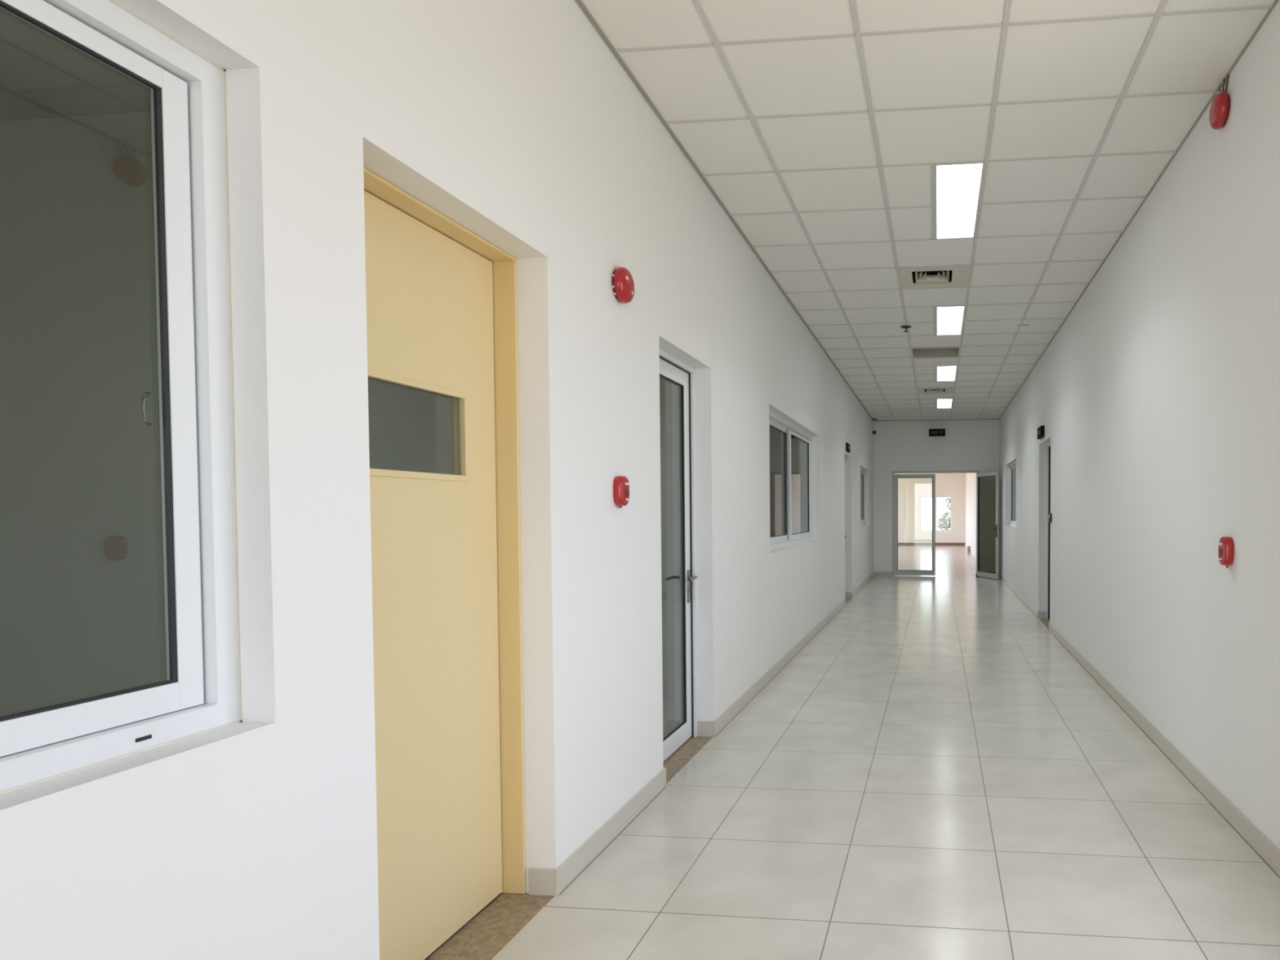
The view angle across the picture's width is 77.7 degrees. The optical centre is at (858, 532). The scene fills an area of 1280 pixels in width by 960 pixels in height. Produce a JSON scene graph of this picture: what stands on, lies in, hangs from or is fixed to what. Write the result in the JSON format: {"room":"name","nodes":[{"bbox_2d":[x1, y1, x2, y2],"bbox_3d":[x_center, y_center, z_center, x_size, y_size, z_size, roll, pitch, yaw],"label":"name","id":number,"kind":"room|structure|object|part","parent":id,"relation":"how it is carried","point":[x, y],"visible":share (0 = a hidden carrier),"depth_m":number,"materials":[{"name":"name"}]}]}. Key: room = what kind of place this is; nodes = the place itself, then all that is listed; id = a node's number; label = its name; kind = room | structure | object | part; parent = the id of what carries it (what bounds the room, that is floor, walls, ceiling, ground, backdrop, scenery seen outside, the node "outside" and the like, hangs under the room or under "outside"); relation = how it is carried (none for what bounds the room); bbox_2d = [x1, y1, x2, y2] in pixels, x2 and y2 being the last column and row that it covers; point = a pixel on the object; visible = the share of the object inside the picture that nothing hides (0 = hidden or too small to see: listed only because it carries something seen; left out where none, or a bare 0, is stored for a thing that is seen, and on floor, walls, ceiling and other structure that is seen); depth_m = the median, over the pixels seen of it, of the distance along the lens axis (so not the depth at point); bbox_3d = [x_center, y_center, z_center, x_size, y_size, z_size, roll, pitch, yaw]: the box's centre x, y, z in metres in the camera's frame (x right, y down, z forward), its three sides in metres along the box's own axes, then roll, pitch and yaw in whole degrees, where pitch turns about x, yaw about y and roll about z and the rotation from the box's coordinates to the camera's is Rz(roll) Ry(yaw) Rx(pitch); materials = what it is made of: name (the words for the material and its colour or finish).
{"room":"building corridor","nodes":[
{"label":"building corridor","id":0,"kind":"room"},
{"bbox_2d":[0,8,151,120],"bbox_3d":[-3.128,-2.061,6.830,4.364,0.150,19.850,0,2,6],"label":"ceiling","id":1,"kind":"structure","parent":0,"point":[42,76],"depth_m":3.16,"materials":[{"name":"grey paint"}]},
{"bbox_2d":[0,111,454,717],"bbox_3d":[-3.472,-0.292,3.521,4.364,3.200,0.100,0,2,6],"label":"wall","id":2,"kind":"structure","parent":0,"point":[82,595],"depth_m":3.47,"materials":[{"name":"grey paint"}]},
{"bbox_2d":[0,0,873,959],"bbox_3d":[-0.830,-0.710,6.629,0.250,3.950,19.850,0,2,6],"label":"wall","id":3,"kind":"structure","parent":0,"point":[255,837],"depth_m":2.10,"materials":[{"name":"white paint"}]},
{"bbox_2d":[0,0,242,795],"bbox_3d":[-1.449,-0.254,0.690,0.098,1.357,1.806,0,2,6],"label":"window","id":4,"kind":"structure","parent":3,"relation":"in","point":[201,693],"depth_m":1.50,"materials":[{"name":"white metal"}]},
{"bbox_2d":[363,167,525,959],"bbox_3d":[-1.334,0.181,2.320,0.129,2.306,0.871,0,2,6],"label":"door","id":5,"kind":"structure","parent":3,"relation":"in","point":[442,319],"depth_m":2.44,"materials":[{"name":"yellow paint"}]},
{"bbox_2d":[426,893,554,959],"bbox_3d":[-1.276,1.355,2.347,0.249,0.042,0.871,0,2,6],"label":"threshold","id":6,"kind":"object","parent":3,"relation":"attached to","point":[488,932],"depth_m":2.54,"materials":[{"name":"brown stone"}]},
{"bbox_2d":[528,767,666,896],"bbox_3d":[-1.093,1.260,3.312,0.114,0.097,1.112,0,2,6],"label":"baseboard","id":7,"kind":"structure","parent":3,"relation":"attached to","point":[542,882],"depth_m":3.03,"materials":[{"name":"tile"}]},
{"bbox_2d":[613,475,629,507],"bbox_3d":[-1.031,-0.178,3.291,0.040,0.140,0.092,0,2,6],"label":"fire alarm","id":8,"kind":"object","parent":3,"relation":"attached to","point":[620,485],"visible":1,"depth_m":3.26,"materials":[{"name":"red plastic"}]},
{"bbox_3d":[-1.011,-0.176,3.301,0.002,0.032,0.036,0,2,6],"label":"break panel","id":9,"kind":"part","parent":8,"relation":"part of","materials":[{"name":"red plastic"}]},
{"bbox_2d":[612,266,634,303],"bbox_3d":[-1.020,-1.079,3.300,0.058,0.152,0.152,0,2,6],"label":"bell","id":10,"kind":"object","parent":3,"relation":"attached to","point":[623,283],"visible":1,"depth_m":3.25,"materials":[{"name":"red plastic"}]},
{"bbox_3d":[-1.043,-1.079,3.302,0.014,0.136,0.136,0,2,6],"label":"plate","id":11,"kind":"part","parent":10,"relation":"part of","materials":[{"name":"red plastic"}]},
{"bbox_2d":[659,348,697,760],"bbox_3d":[-1.099,0.140,4.267,0.166,2.278,0.868,0,2,6],"label":"door","id":12,"kind":"structure","parent":3,"relation":"in","point":[672,369],"depth_m":4.60,"materials":[{"name":"white metal"}]},
{"bbox_3d":[-1.119,0.328,4.575,0.063,0.200,0.147,0,2,6],"label":"handle","id":13,"kind":"part","parent":12,"relation":"part of","materials":[{"name":"grey metal"}]},
{"bbox_3d":[-1.016,0.328,4.564,0.063,0.200,0.147,0,2,6],"label":"handle","id":14,"kind":"part","parent":12,"relation":"part of","materials":[{"name":"silver metal"}]},
{"bbox_2d":[663,736,712,783],"bbox_3d":[-1.073,1.300,4.297,0.249,0.042,0.868,0,2,6],"label":"trim","id":15,"kind":"structure","parent":3,"relation":"attached to","point":[689,748],"depth_m":4.36,"materials":[{"name":"brown stone"}]},
{"bbox_2d":[697,598,845,737],"bbox_3d":[-0.600,1.127,8.055,0.114,0.097,6.732,0,2,6],"label":"baseboard","id":16,"kind":"structure","parent":3,"relation":"attached to","point":[705,728],"depth_m":5.83,"materials":[{"name":"tile"}]},
{"bbox_2d":[768,409,813,551],"bbox_3d":[-0.728,-0.486,7.623,0.098,1.237,2.665,0,2,6],"label":"window","id":17,"kind":"structure","parent":3,"relation":"in","point":[777,422],"depth_m":7.73,"materials":[{"name":"white metal"}]},
{"bbox_3d":[-0.814,-0.469,7.059,0.028,1.129,1.416,0,2,6],"label":"sash","id":18,"kind":"part","parent":17,"relation":"part of","materials":[{"name":"white metal"}]},
{"bbox_3d":[-0.649,-0.503,8.298,0.028,1.129,1.194,0,2,6],"label":"sash","id":19,"kind":"part","parent":17,"relation":"part of","materials":[{"name":"white metal"}]},
{"bbox_2d":[844,507,846,598],"bbox_3d":[-0.313,-0.071,11.818,0.166,2.278,0.898,0,2,6],"label":"door","id":20,"kind":"structure","parent":3,"relation":"in","point":[845,508],"depth_m":12.25,"materials":[{"name":"white metal"}]},
{"bbox_3d":[-0.298,-0.071,11.817,0.065,2.278,0.898,0,2,6],"label":"frame","id":21,"kind":"part","parent":20,"relation":"part of","materials":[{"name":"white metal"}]},
{"bbox_2d":[845,442,849,452],"bbox_3d":[-0.166,-1.311,11.648,0.031,0.125,0.340,0,2,6],"label":"exit sign","id":22,"kind":"object","parent":3,"relation":"attached to","point":[847,445],"visible":1,"depth_m":11.50,"materials":[{"name":"black"}]},
{"bbox_2d":[845,571,874,598],"bbox_3d":[0.061,0.949,14.407,0.114,0.097,4.291,0,2,6],"label":"baseboard","id":23,"kind":"structure","parent":3,"relation":"attached to","point":[848,594],"depth_m":13.34,"materials":[{"name":"tile"}]},
{"bbox_2d":[860,467,866,525],"bbox_3d":[-0.003,-0.693,14.590,0.098,1.100,1.850,0,2,6],"label":"window","id":24,"kind":"structure","parent":3,"relation":"in","point":[863,473],"depth_m":15.36,"materials":[{"name":"white metal"}]},
{"bbox_3d":[0.049,-0.712,15.007,0.006,0.898,0.797,0,2,6],"label":"pane","id":25,"kind":"part","parent":24,"relation":"part of","materials":[{"name":"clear glass"}]},
{"bbox_3d":[0.049,-0.703,15.007,0.028,0.992,0.897,0,2,6],"label":"sash","id":26,"kind":"part","parent":24,"relation":"part of","materials":[{"name":"white metal"}]},
{"bbox_2d":[659,377,674,701],"bbox_3d":[-3.235,-0.356,5.808,4.364,3.200,0.100,0,2,6],"label":"wall","id":27,"kind":"structure","parent":0,"point":[665,386],"depth_m":5.58,"materials":[{"name":"grey glass"}]},
{"bbox_2d":[769,426,799,537],"bbox_3d":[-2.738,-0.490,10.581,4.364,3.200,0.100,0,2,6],"label":"window pane","id":28,"kind":"structure","parent":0,"point":[776,437],"depth_m":10.35,"materials":[{"name":"grey glass"}]},
{"bbox_2d":[491,545,1279,959],"bbox_3d":[0.699,1.076,14.214,10.450,0.150,35.150,0,2,6],"label":"floor","id":29,"kind":"structure","parent":0,"point":[933,775],"depth_m":3.35,"materials":[{"name":"beige tile"}]},
{"bbox_2d":[574,0,1279,421],"bbox_3d":[0.631,-2.159,6.437,2.694,0.023,19.850,0,2,6],"label":"ceiling","id":30,"kind":"structure","parent":0,"point":[820,129],"depth_m":4.00,"materials":[{"name":"tile"}]},
{"bbox_2d":[871,418,877,434],"bbox_3d":[0.336,-2.251,16.075,0.106,0.323,0.120,0,2,6],"label":"security camera","id":31,"kind":"object","parent":30,"relation":"attached to","point":[873,431],"visible":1,"depth_m":16.04,"materials":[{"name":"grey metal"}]},
{"bbox_2d":[901,325,911,332],"bbox_3d":[0.503,-2.167,8.064,0.108,0.054,0.108,0,2,6],"label":"sprinkler head","id":32,"kind":"object","parent":30,"relation":"attached to","point":[905,327],"visible":1,"depth_m":8.05},
{"bbox_2d":[898,265,970,288],"bbox_3d":[0.638,-2.218,6.377,0.576,0.142,0.576,0,2,6],"label":"ceiling vent","id":33,"kind":"object","parent":30,"relation":"in","point":[944,276],"visible":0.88,"depth_m":6.43,"materials":[{"name":"white metal"}]},
{"bbox_2d":[909,346,961,358],"bbox_3d":[0.948,-2.341,9.359,0.616,0.234,0.616,0,2,6],"label":"ceiling vent","id":34,"kind":"object","parent":30,"relation":"attached to","point":[926,352],"visible":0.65,"depth_m":9.63,"materials":[{"name":"white metal"}]},
{"bbox_2d":[918,387,954,394],"bbox_3d":[1.258,-2.385,12.343,0.576,0.142,0.576,0,2,6],"label":"ceiling vent","id":35,"kind":"object","parent":30,"relation":"in","point":[928,390],"visible":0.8,"depth_m":12.40,"materials":[{"name":"white metal"}]},
{"bbox_2d":[937,399,952,408],"bbox_3d":[1.563,-2.409,13.819,0.274,0.106,1.174,0,2,6],"label":"ceiling light","id":36,"kind":"object","parent":30,"relation":"attached to","point":[941,403],"visible":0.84,"depth_m":13.87,"materials":[{"name":"white plastic"}]},
{"bbox_2d":[936,365,956,381],"bbox_3d":[1.252,-2.326,10.836,0.274,0.106,1.174,0,2,6],"label":"ceiling light","id":37,"kind":"object","parent":30,"relation":"attached to","point":[944,373],"visible":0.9,"depth_m":10.84,"materials":[{"name":"white plastic"}]},
{"bbox_2d":[936,306,964,335],"bbox_3d":[0.942,-2.242,7.854,0.274,0.106,1.174,0,2,6],"label":"ceiling light","id":38,"kind":"object","parent":30,"relation":"attached to","point":[949,319],"visible":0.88,"depth_m":7.83,"materials":[{"name":"white plastic"}]},
{"bbox_2d":[935,162,984,239],"bbox_3d":[0.632,-2.159,4.871,0.274,0.106,1.174,0,2,6],"label":"ceiling light","id":39,"kind":"object","parent":30,"relation":"attached to","point":[957,186],"visible":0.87,"depth_m":4.79,"materials":[{"name":"white plastic"}]},
{"bbox_2d":[894,472,965,542],"bbox_3d":[3.122,-1.133,31.451,9.200,3.300,0.250,0,2,6],"label":"wall","id":40,"kind":"structure","parent":0,"point":[910,491],"depth_m":31.34,"materials":[{"name":"beige paint"}]},
{"bbox_2d":[897,542,964,545],"bbox_3d":[1.590,0.464,31.524,5.640,0.110,0.012,0,2,6],"label":"baseboard","id":41,"kind":"structure","parent":40,"relation":"attached to","point":[899,544],"depth_m":31.38,"materials":[{"name":"brown tile"}]},
{"bbox_2d":[920,496,951,531],"bbox_3d":[3.191,-0.788,31.439,1.320,1.450,0.060,0,2,6],"label":"window","id":42,"kind":"structure","parent":40,"relation":"in","point":[950,497],"depth_m":31.40,"materials":[{"name":"white metal"}]},
{"bbox_2d":[873,419,999,572],"bbox_3d":[1.671,-0.989,16.444,3.194,3.950,0.200,0,2,6],"label":"wall","id":43,"kind":"structure","parent":0,"point":[966,445],"depth_m":16.33,"materials":[{"name":"white paint"}]},
{"bbox_2d":[874,571,892,576],"bbox_3d":[0.525,0.890,16.510,0.402,0.097,0.011,0,2,6],"label":"baseboard","id":44,"kind":"structure","parent":43,"relation":"attached to","point":[876,573],"depth_m":16.50,"materials":[{"name":"tile"}]},
{"bbox_2d":[928,428,945,436],"bbox_3d":[1.651,-2.228,15.975,0.345,0.378,0.038,0,2,6],"label":"exit sign","id":45,"kind":"object","parent":43,"relation":"attached to","point":[932,432],"visible":1,"depth_m":15.96,"materials":[{"name":"black plastic"}]},
{"bbox_2d":[892,471,1000,579],"bbox_3d":[1.940,-0.196,16.247,2.409,2.273,0.736,1,2,27],"label":"door","id":46,"kind":"structure","parent":43,"relation":"in","point":[895,571],"depth_m":16.36,"materials":[{"name":"grey metal"}]},
{"bbox_3d":[2.810,-0.042,15.498,0.160,0.260,0.146,-1,2,-20],"label":"handle","id":47,"kind":"part","parent":46,"relation":"part of","materials":[{"name":"grey metal"}]},
{"bbox_2d":[965,472,976,555],"bbox_3d":[5.288,-0.911,25.022,3.060,3.200,12.100,0,2,6],"label":"wall","id":48,"kind":"structure","parent":0,"point":[971,477],"depth_m":25.99,"materials":[{"name":"white paint"}]},
{"bbox_2d":[964,542,976,558],"bbox_3d":[3.763,0.638,25.218,0.012,0.100,12.088,0,2,6],"label":"baseboard","id":49,"kind":"structure","parent":48,"relation":"attached to","point":[966,544],"depth_m":24.52,"materials":[{"name":"white tile"}]},
{"bbox_2d":[999,0,1279,848],"bbox_3d":[2.099,-0.710,6.325,0.250,3.950,19.850,0,2,6],"label":"wall","id":50,"kind":"structure","parent":0,"point":[1156,398],"depth_m":4.07,"materials":[{"name":"white paint"}]},
{"bbox_2d":[1008,461,1016,527],"bbox_3d":[2.865,-0.690,13.688,0.098,1.180,2.050,0,2,6],"label":"window","id":51,"kind":"structure","parent":50,"relation":"in","point":[1012,468],"depth_m":14.44,"materials":[{"name":"white metal"}]},
{"bbox_3d":[2.906,-0.702,14.157,0.028,1.072,0.997,0,2,6],"label":"sash","id":52,"kind":"part","parent":51,"relation":"part of","materials":[{"name":"white metal"}]},
{"bbox_3d":[2.906,-0.711,14.157,0.006,0.978,0.897,0,2,6],"label":"pane","id":53,"kind":"part","parent":51,"relation":"part of","materials":[{"name":"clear glass"}]},
{"bbox_2d":[999,573,1046,618],"bbox_3d":[2.716,0.980,13.056,0.114,0.097,6.431,0,2,6],"label":"baseboard","id":54,"kind":"structure","parent":50,"relation":"attached to","point":[1039,615],"depth_m":11.20,"materials":[{"name":"tile"}]},
{"bbox_2d":[1037,425,1044,439],"bbox_3d":[2.277,-1.258,9.484,0.048,0.135,0.340,0,2,6],"label":"exit sign","id":55,"kind":"object","parent":50,"relation":"attached to","point":[1041,429],"visible":1,"depth_m":9.35,"materials":[{"name":"black"}]},
{"bbox_2d":[1039,618,1049,629],"bbox_3d":[2.414,1.151,9.361,0.249,0.042,1.008,0,2,6],"label":"trim","id":56,"kind":"structure","parent":50,"relation":"attached to","point":[1046,621],"depth_m":9.58,"materials":[{"name":"brown stone"}]},
{"bbox_2d":[1046,442,1050,618],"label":"door","id":57,"kind":"structure","parent":50,"relation":"in","point":[1048,452],"depth_m":9.80,"materials":[{"name":"white metal"}]},
{"bbox_2d":[1048,513,1052,522],"bbox_3d":[2.211,-0.172,8.742,0.025,0.106,0.080,0,2,6],"label":"card reader","id":58,"kind":"object","parent":50,"relation":"attached to","point":[1050,514],"visible":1,"depth_m":8.70,"materials":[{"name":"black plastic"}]},
{"bbox_2d":[1048,622,1279,878],"bbox_3d":[1.638,1.269,2.697,0.114,0.097,12.431,0,2,6],"label":"baseboard","id":59,"kind":"structure","parent":50,"relation":"attached to","point":[1261,845],"depth_m":3.89,"materials":[{"name":"tile"}]},
{"bbox_2d":[1208,74,1230,129],"bbox_3d":[1.646,-1.963,3.467,0.059,0.213,0.152,0,2,6],"label":"bell","id":60,"kind":"object","parent":50,"relation":"attached to","point":[1220,108],"visible":1,"depth_m":3.43,"materials":[{"name":"red plastic"}]},
{"bbox_3d":[1.668,-1.933,3.466,0.014,0.136,0.136,0,2,6],"label":"plate","id":61,"kind":"part","parent":60,"relation":"part of","materials":[{"name":"red plastic"}]},
{"bbox_2d":[1218,536,1234,567],"bbox_3d":[1.648,0.086,3.400,0.040,0.140,0.092,0,2,6],"label":"fire alarm","id":62,"kind":"object","parent":50,"relation":"attached to","point":[1226,546],"visible":1,"depth_m":3.37,"materials":[{"name":"red plastic"}]},
{"bbox_3d":[1.630,0.088,3.413,0.002,0.032,0.036,0,2,6],"label":"break panel","id":63,"kind":"part","parent":62,"relation":"part of","materials":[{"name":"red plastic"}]},
{"label":"outside","id":64,"kind":"structure","parent":0,"visible":0},
{"bbox_3d":[5.270,0.330,50.655,50.000,0.100,38.200,0,2,6],"label":"ground","id":65,"kind":"structure","parent":64,"visible":0},
{"bbox_2d":[937,511,950,529],"bbox_3d":[4.137,-0.165,35.761,0.929,1.721,0.972,0,2,6],"label":"tree","id":66,"kind":"object","parent":65,"relation":"on","point":[944,526],"visible":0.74,"depth_m":35.66,"materials":[{"name":"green plant"}]},
{"bbox_2d":[944,497,950,510],"bbox_3d":[4.920,-0.818,38.183,1.194,2.888,1.183,0,2,6],"label":"tree","id":67,"kind":"object","parent":65,"relation":"on","point":[948,506],"visible":0.12,"depth_m":38.10,"materials":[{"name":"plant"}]}
]}

